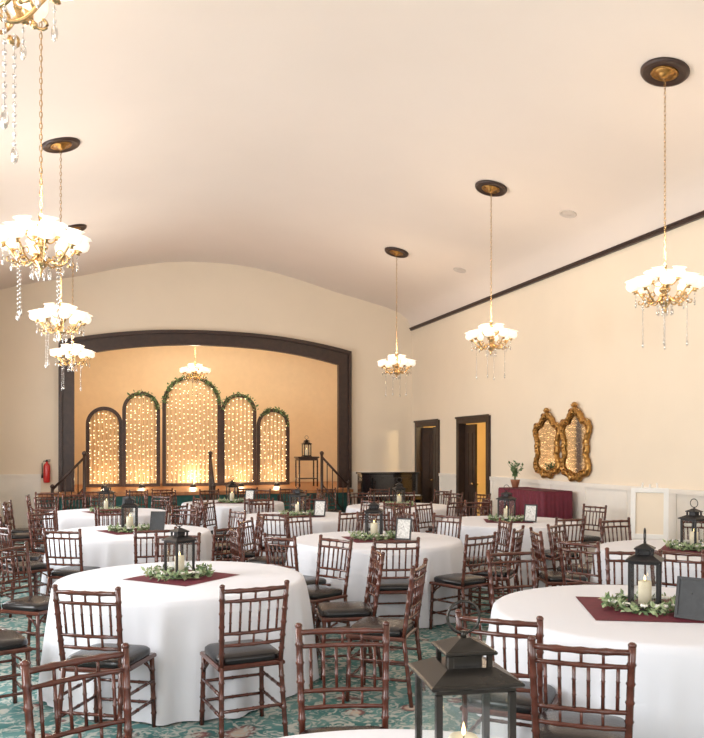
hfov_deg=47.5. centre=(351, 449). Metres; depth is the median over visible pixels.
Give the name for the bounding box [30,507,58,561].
dining chair
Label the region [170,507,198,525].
dining chair
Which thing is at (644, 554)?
candle lantern
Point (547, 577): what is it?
dining chair
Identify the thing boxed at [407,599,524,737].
candle lantern
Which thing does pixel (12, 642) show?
dining chair
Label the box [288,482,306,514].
candle lantern
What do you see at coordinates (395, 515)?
dining chair
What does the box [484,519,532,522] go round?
burgundy overlay
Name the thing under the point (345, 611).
dining chair
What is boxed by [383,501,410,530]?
dining chair
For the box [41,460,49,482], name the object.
fire extinguisher
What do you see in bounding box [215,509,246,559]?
dining chair
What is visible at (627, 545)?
tablecloth
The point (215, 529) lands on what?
dining chair
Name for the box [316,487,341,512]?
dining chair
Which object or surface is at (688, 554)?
dining chair
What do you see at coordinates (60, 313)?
chandelier
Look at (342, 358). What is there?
arch
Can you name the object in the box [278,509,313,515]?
wreath
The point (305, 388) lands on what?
wall
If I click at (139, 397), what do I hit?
fairy lights
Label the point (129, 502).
candle lantern
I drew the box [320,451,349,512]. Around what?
stair handrail
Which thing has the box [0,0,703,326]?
ceiling
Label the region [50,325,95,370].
chandelier
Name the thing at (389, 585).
dining chair
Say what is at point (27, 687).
dining chair
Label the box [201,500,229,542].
dining chair
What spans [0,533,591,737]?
floor
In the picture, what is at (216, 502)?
burgundy overlay
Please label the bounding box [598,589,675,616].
wreath
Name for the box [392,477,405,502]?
candle lantern
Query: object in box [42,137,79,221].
ceiling canopy
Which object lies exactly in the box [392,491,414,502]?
dining chair
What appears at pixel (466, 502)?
dining chair
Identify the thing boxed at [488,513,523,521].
wreath
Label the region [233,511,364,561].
tablecloth
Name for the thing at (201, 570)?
wreath
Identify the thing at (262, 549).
dining chair
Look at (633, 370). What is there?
wall
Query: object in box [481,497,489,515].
dining chair
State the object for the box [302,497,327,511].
dining chair
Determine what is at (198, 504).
dining chair
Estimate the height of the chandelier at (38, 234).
2.741 m
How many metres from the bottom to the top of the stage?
0.830 m
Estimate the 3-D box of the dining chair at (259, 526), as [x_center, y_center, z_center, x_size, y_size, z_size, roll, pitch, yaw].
[-1.293,1.231,9.426,0.504,0.941,0.426,0,0,-16]
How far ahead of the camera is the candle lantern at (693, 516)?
7.51 m
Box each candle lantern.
[97,480,115,508]
[120,490,138,531]
[161,516,197,577]
[226,476,238,502]
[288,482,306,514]
[301,439,311,456]
[363,494,384,539]
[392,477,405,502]
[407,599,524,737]
[496,489,516,521]
[625,528,664,611]
[678,499,703,550]
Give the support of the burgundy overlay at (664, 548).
on the tablecloth at (627, 545)
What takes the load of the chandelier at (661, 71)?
hanging from the ceiling
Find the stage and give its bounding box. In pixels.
[38,488,352,521]
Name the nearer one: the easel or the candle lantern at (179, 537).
the candle lantern at (179, 537)
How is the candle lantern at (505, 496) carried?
on the burgundy overlay at (486, 520)
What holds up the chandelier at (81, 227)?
hanging from the ceiling
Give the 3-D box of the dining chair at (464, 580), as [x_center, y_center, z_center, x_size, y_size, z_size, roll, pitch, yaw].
[1.047,1.231,7.531,0.426,0.941,0.504,0,0,-40]
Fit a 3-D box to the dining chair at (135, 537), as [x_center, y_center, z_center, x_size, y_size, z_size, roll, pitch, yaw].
[-2.017,1.231,8.117,0.426,0.941,0.504,0,0,-20]
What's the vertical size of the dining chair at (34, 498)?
0.941 m
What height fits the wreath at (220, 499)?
0.119 m
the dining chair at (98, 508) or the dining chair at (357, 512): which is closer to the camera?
the dining chair at (357, 512)
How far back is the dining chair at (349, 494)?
14.72 m
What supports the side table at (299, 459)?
on the floor at (292, 484)
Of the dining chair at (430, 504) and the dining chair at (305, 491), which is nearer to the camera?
the dining chair at (430, 504)
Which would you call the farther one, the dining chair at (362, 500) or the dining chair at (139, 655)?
the dining chair at (362, 500)
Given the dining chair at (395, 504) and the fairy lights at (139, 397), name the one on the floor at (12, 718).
the dining chair at (395, 504)
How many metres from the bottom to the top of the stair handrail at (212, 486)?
1.680 m
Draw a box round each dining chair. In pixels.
[0,516,42,596]
[0,525,53,617]
[0,542,49,665]
[0,630,32,704]
[2,503,39,551]
[3,500,41,552]
[20,643,132,737]
[26,494,41,548]
[27,510,56,576]
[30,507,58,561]
[33,491,58,543]
[33,496,56,529]
[42,528,99,622]
[52,584,156,737]
[62,493,86,509]
[81,490,102,508]
[90,495,115,507]
[94,507,126,525]
[97,507,129,525]
[126,489,147,507]
[133,526,176,563]
[143,493,170,518]
[151,488,173,522]
[151,495,171,510]
[154,532,200,561]
[159,490,178,522]
[165,503,187,524]
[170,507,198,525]
[173,496,202,525]
[190,504,229,557]
[199,489,219,499]
[199,499,208,527]
[199,580,289,737]
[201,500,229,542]
[211,523,245,561]
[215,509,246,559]
[219,513,264,561]
[227,525,243,561]
[237,517,285,564]
[238,487,257,499]
[244,497,269,513]
[248,498,273,513]
[251,488,270,498]
[257,511,289,555]
[263,533,330,626]
[279,487,299,510]
[284,512,312,548]
[289,489,306,509]
[295,621,389,734]
[301,494,310,510]
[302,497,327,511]
[307,534,352,637]
[315,546,384,679]
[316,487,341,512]
[317,493,325,498]
[337,509,364,531]
[345,558,427,707]
[348,491,369,504]
[356,511,389,530]
[360,498,379,530]
[368,537,419,641]
[370,488,389,502]
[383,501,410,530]
[391,501,405,530]
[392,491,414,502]
[392,505,401,530]
[402,510,417,531]
[414,502,435,533]
[425,500,464,532]
[429,531,496,629]
[432,512,461,538]
[433,489,451,504]
[443,491,462,513]
[455,609,557,731]
[465,500,491,515]
[466,517,512,607]
[467,525,524,615]
[474,492,490,515]
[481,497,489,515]
[486,547,535,606]
[527,635,636,737]
[529,527,586,587]
[539,516,585,585]
[547,521,591,586]
[557,537,603,585]
[581,504,606,563]
[598,517,631,543]
[605,547,662,585]
[650,550,703,586]
[683,521,703,539]
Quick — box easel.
[628,483,668,539]
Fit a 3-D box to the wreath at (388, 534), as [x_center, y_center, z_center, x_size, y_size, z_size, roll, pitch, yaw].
[0.225,0.901,8.455,0.545,0.114,0.459,0,0,2]
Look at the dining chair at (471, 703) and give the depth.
3.79 m
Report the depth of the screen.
19.11 m
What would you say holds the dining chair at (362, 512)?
on the floor at (12, 718)
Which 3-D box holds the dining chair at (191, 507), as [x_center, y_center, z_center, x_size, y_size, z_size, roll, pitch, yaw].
[-1.986,1.231,11.140,0.504,0.941,0.426,0,0,-21]
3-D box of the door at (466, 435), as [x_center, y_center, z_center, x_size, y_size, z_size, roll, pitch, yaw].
[2.485,0.510,15.885,0.283,2.380,1.500,0,0,-17]
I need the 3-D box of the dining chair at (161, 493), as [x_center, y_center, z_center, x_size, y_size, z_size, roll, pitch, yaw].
[-3.282,1.231,14.965,0.504,0.941,0.426,0,0,31]
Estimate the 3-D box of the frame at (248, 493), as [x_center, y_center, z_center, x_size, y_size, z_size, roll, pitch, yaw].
[-1.819,0.822,14.266,0.170,0.227,0.122,0,0,12]
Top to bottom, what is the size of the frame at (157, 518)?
0.227 m
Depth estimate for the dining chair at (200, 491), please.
15.69 m
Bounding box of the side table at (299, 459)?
[294,457,318,486]
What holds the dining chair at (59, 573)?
on the floor at (12, 718)
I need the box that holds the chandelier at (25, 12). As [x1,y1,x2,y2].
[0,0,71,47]
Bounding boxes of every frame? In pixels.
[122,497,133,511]
[149,511,165,529]
[245,490,254,502]
[313,500,325,516]
[395,518,411,539]
[523,504,537,521]
[674,576,703,620]
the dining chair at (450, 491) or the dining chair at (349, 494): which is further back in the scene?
the dining chair at (450, 491)
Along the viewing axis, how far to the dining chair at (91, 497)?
13.51 m
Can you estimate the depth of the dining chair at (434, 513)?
9.62 m
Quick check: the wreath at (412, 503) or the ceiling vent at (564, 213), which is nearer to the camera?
the ceiling vent at (564, 213)
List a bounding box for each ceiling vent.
[453,267,465,272]
[559,210,576,217]
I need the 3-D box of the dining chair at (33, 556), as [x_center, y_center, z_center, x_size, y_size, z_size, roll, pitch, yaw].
[-3.801,1.231,9.097,0.504,0.941,0.426,0,0,-13]
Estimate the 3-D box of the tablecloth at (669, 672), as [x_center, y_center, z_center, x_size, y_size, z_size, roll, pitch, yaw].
[1.744,1.314,4.688,1.976,0.748,2.034,0,0,-30]
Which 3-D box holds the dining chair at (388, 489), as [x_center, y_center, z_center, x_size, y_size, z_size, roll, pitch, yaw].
[0.598,1.231,15.910,0.426,0.941,0.504,0,0,-9]
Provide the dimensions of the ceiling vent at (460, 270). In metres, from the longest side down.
0.260 x 0.260 x 0.018 m
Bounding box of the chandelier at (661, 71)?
[624,57,703,313]
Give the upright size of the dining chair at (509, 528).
0.941 m
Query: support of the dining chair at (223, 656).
on the floor at (12, 718)
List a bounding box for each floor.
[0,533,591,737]
[74,481,336,491]
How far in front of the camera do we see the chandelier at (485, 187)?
11.05 m
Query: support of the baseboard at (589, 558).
attached to the wall at (633, 370)
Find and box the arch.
[58,330,351,491]
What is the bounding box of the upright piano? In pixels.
[356,471,422,503]
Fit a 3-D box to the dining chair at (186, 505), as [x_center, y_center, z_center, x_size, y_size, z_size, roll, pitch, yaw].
[-2.652,1.231,11.428,0.504,0.941,0.426,0,0,33]
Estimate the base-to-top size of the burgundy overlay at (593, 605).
0.002 m
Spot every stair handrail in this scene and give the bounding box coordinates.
[50,451,86,509]
[208,451,215,499]
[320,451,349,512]
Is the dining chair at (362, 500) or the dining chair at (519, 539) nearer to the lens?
the dining chair at (519, 539)
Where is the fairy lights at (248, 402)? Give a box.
[240,402,252,481]
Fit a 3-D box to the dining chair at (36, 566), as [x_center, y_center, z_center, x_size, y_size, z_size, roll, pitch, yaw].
[-3.463,1.231,8.399,0.426,0.941,0.504,0,0,43]
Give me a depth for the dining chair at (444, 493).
14.58 m
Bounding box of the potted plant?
[507,460,523,486]
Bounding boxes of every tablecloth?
[37,561,318,725]
[40,524,215,595]
[41,508,170,560]
[179,500,284,539]
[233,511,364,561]
[279,729,502,737]
[285,531,471,627]
[346,503,456,532]
[437,516,584,590]
[477,585,703,737]
[590,539,703,587]
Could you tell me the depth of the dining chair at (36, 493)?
14.63 m
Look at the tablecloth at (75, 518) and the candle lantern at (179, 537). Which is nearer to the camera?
the candle lantern at (179, 537)
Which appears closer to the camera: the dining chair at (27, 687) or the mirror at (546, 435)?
the dining chair at (27, 687)
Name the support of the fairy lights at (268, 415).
attached to the screen
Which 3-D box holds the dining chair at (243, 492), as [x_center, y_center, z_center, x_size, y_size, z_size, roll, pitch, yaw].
[-2.093,1.231,16.175,0.426,0.941,0.504,0,0,-12]
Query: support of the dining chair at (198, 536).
on the floor at (12, 718)
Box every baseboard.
[4,525,27,531]
[585,554,591,563]
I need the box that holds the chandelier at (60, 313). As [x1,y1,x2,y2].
[27,272,92,340]
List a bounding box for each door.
[414,419,439,503]
[455,414,490,516]
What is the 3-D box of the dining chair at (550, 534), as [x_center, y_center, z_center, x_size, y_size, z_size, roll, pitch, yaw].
[2.316,1.231,8.258,0.504,0.941,0.426,0,0,39]
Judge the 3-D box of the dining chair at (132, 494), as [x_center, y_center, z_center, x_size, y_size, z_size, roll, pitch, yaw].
[-4.075,1.231,15.194,0.426,0.941,0.504,0,0,-17]
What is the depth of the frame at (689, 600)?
4.44 m
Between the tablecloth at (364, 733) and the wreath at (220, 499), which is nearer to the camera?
the tablecloth at (364, 733)
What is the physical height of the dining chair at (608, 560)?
0.941 m
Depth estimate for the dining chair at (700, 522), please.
8.92 m
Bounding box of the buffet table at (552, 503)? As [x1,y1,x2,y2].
[498,487,572,518]
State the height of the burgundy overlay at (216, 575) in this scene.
0.002 m
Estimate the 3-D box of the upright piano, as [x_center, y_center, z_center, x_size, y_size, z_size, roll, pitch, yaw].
[0.822,1.090,17.365,1.340,1.220,0.670,0,0,-17]
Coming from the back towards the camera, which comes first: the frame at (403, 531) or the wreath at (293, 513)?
the wreath at (293, 513)
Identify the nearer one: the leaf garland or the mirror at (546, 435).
the mirror at (546, 435)
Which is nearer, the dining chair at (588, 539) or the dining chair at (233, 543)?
the dining chair at (233, 543)
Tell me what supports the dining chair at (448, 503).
on the floor at (12, 718)
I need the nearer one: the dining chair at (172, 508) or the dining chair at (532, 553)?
the dining chair at (532, 553)
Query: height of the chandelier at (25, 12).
2.741 m
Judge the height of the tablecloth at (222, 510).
0.748 m
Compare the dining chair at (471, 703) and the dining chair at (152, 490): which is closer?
the dining chair at (471, 703)
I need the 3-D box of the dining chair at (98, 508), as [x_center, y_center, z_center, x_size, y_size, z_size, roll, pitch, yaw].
[-3.111,1.231,10.455,0.426,0.941,0.504,0,0,-18]
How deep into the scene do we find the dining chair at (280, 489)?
16.25 m
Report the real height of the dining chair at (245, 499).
0.941 m
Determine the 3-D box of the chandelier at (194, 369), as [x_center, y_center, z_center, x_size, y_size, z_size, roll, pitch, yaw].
[-3.619,-2.016,18.455,0.696,1.583,0.696,0,0,-23]
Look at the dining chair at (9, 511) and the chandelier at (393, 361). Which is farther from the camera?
the chandelier at (393, 361)
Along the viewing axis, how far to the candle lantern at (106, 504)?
12.11 m
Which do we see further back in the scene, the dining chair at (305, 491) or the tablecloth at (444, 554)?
the dining chair at (305, 491)
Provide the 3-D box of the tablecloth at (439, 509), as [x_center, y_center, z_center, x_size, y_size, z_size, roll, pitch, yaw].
[0.801,1.314,13.416,2.019,0.748,1.965,0,0,-31]
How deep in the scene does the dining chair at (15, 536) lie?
11.21 m
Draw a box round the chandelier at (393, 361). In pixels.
[377,247,415,378]
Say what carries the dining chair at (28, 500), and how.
on the floor at (12, 718)
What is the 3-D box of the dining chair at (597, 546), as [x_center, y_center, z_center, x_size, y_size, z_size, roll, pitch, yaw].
[2.102,1.231,6.953,0.504,0.941,0.426,0,0,-38]
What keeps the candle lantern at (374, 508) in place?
on the burgundy overlay at (355, 540)
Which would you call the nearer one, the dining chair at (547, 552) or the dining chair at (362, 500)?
the dining chair at (547, 552)
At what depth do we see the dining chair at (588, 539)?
11.13 m
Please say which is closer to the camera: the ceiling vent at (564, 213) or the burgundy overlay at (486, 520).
the burgundy overlay at (486, 520)
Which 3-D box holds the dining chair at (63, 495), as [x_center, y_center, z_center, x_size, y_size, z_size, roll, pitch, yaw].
[-4.788,1.231,13.933,0.426,0.941,0.504,0,0,-32]
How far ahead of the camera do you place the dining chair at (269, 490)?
15.81 m
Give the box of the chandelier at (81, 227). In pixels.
[65,224,86,230]
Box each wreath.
[89,505,120,512]
[106,522,149,532]
[141,562,214,580]
[218,497,243,502]
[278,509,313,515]
[348,530,394,540]
[385,500,413,505]
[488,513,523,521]
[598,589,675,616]
[663,538,703,551]
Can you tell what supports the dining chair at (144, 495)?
on the floor at (12, 718)
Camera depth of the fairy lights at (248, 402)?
19.55 m
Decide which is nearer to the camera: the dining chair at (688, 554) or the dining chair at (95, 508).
the dining chair at (688, 554)
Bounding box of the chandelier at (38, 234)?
[0,21,91,276]
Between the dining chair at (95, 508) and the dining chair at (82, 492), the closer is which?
the dining chair at (95, 508)
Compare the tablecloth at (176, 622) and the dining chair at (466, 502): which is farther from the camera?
the dining chair at (466, 502)
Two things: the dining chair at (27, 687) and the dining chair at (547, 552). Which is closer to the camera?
the dining chair at (27, 687)
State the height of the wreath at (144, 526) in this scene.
0.119 m
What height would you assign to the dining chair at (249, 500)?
0.941 m
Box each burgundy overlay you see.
[83,511,119,513]
[97,529,148,534]
[123,569,238,585]
[215,502,243,503]
[343,536,403,542]
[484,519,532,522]
[576,596,703,622]
[661,544,700,552]
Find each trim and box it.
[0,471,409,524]
[409,210,703,330]
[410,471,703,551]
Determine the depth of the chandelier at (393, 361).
14.63 m
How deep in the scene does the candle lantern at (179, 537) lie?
5.88 m
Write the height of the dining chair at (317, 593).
0.941 m
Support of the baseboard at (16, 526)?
attached to the wall at (166, 295)
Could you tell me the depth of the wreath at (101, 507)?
12.06 m
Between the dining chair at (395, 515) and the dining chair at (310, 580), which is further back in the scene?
the dining chair at (395, 515)
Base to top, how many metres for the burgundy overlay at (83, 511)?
0.002 m
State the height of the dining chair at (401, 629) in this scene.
0.941 m
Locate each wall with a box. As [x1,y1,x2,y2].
[0,262,411,491]
[74,346,336,484]
[412,218,703,490]
[423,422,485,515]
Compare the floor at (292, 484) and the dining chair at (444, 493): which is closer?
the dining chair at (444, 493)
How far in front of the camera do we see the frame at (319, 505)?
11.29 m
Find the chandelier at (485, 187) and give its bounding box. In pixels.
[464,180,518,354]
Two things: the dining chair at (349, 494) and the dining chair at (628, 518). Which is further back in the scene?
the dining chair at (349, 494)
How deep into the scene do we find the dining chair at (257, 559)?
8.88 m
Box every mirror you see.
[532,408,560,478]
[559,402,592,481]
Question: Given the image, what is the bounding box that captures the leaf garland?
[127,374,289,426]
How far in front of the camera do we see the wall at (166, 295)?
17.57 m
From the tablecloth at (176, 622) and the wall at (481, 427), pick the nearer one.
the tablecloth at (176, 622)
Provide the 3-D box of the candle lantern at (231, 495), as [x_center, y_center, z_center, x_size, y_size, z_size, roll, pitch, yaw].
[-2.146,0.697,14.305,0.202,0.479,0.202,0,0,-26]
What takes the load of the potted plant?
on the buffet table at (552, 503)
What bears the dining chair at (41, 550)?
on the floor at (12, 718)
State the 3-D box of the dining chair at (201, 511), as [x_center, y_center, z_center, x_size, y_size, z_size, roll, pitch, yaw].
[-2.455,1.231,12.182,0.504,0.941,0.426,0,0,1]
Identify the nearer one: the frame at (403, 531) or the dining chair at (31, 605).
the dining chair at (31, 605)
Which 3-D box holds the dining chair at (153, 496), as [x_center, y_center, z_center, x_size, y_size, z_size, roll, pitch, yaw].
[-3.333,1.231,13.404,0.426,0.941,0.504,0,0,26]
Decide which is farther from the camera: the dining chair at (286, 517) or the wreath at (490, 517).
the wreath at (490, 517)
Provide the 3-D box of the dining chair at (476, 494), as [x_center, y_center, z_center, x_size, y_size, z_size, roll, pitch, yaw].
[2.142,1.231,14.128,0.504,0.941,0.426,0,0,-29]
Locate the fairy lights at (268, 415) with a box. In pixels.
[260,415,275,479]
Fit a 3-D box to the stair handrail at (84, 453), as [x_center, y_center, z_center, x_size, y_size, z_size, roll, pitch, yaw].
[-5.621,0.860,15.867,0.690,1.680,0.095,0,0,-17]
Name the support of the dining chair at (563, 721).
on the floor at (12, 718)
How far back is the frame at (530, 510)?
10.41 m
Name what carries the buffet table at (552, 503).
on the floor at (12, 718)
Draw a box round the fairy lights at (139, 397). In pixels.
[139,397,155,482]
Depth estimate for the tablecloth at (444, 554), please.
7.71 m
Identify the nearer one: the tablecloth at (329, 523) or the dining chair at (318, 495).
the tablecloth at (329, 523)
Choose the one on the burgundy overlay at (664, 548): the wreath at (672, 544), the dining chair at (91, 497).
the wreath at (672, 544)
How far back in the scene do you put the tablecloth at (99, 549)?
8.46 m
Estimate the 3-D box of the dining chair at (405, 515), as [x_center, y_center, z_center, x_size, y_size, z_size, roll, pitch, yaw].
[0.925,1.231,10.073,0.504,0.941,0.426,0,0,-15]
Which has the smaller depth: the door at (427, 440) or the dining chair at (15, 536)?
the dining chair at (15, 536)
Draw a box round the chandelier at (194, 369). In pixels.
[179,347,210,381]
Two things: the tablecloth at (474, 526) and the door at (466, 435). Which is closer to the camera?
the tablecloth at (474, 526)
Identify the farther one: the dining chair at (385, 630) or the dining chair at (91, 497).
the dining chair at (91, 497)
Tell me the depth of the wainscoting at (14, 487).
16.50 m
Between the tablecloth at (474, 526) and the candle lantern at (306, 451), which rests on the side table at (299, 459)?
the candle lantern at (306, 451)
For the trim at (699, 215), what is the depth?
12.24 m
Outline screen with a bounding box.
[86,376,289,486]
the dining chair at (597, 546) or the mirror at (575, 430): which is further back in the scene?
the mirror at (575, 430)
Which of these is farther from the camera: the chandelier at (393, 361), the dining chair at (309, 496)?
the chandelier at (393, 361)
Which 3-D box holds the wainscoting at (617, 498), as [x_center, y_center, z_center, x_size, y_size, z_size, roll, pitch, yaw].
[4.417,1.020,9.323,0.043,1.040,20.360,0,0,-17]
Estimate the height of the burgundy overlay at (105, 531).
0.002 m

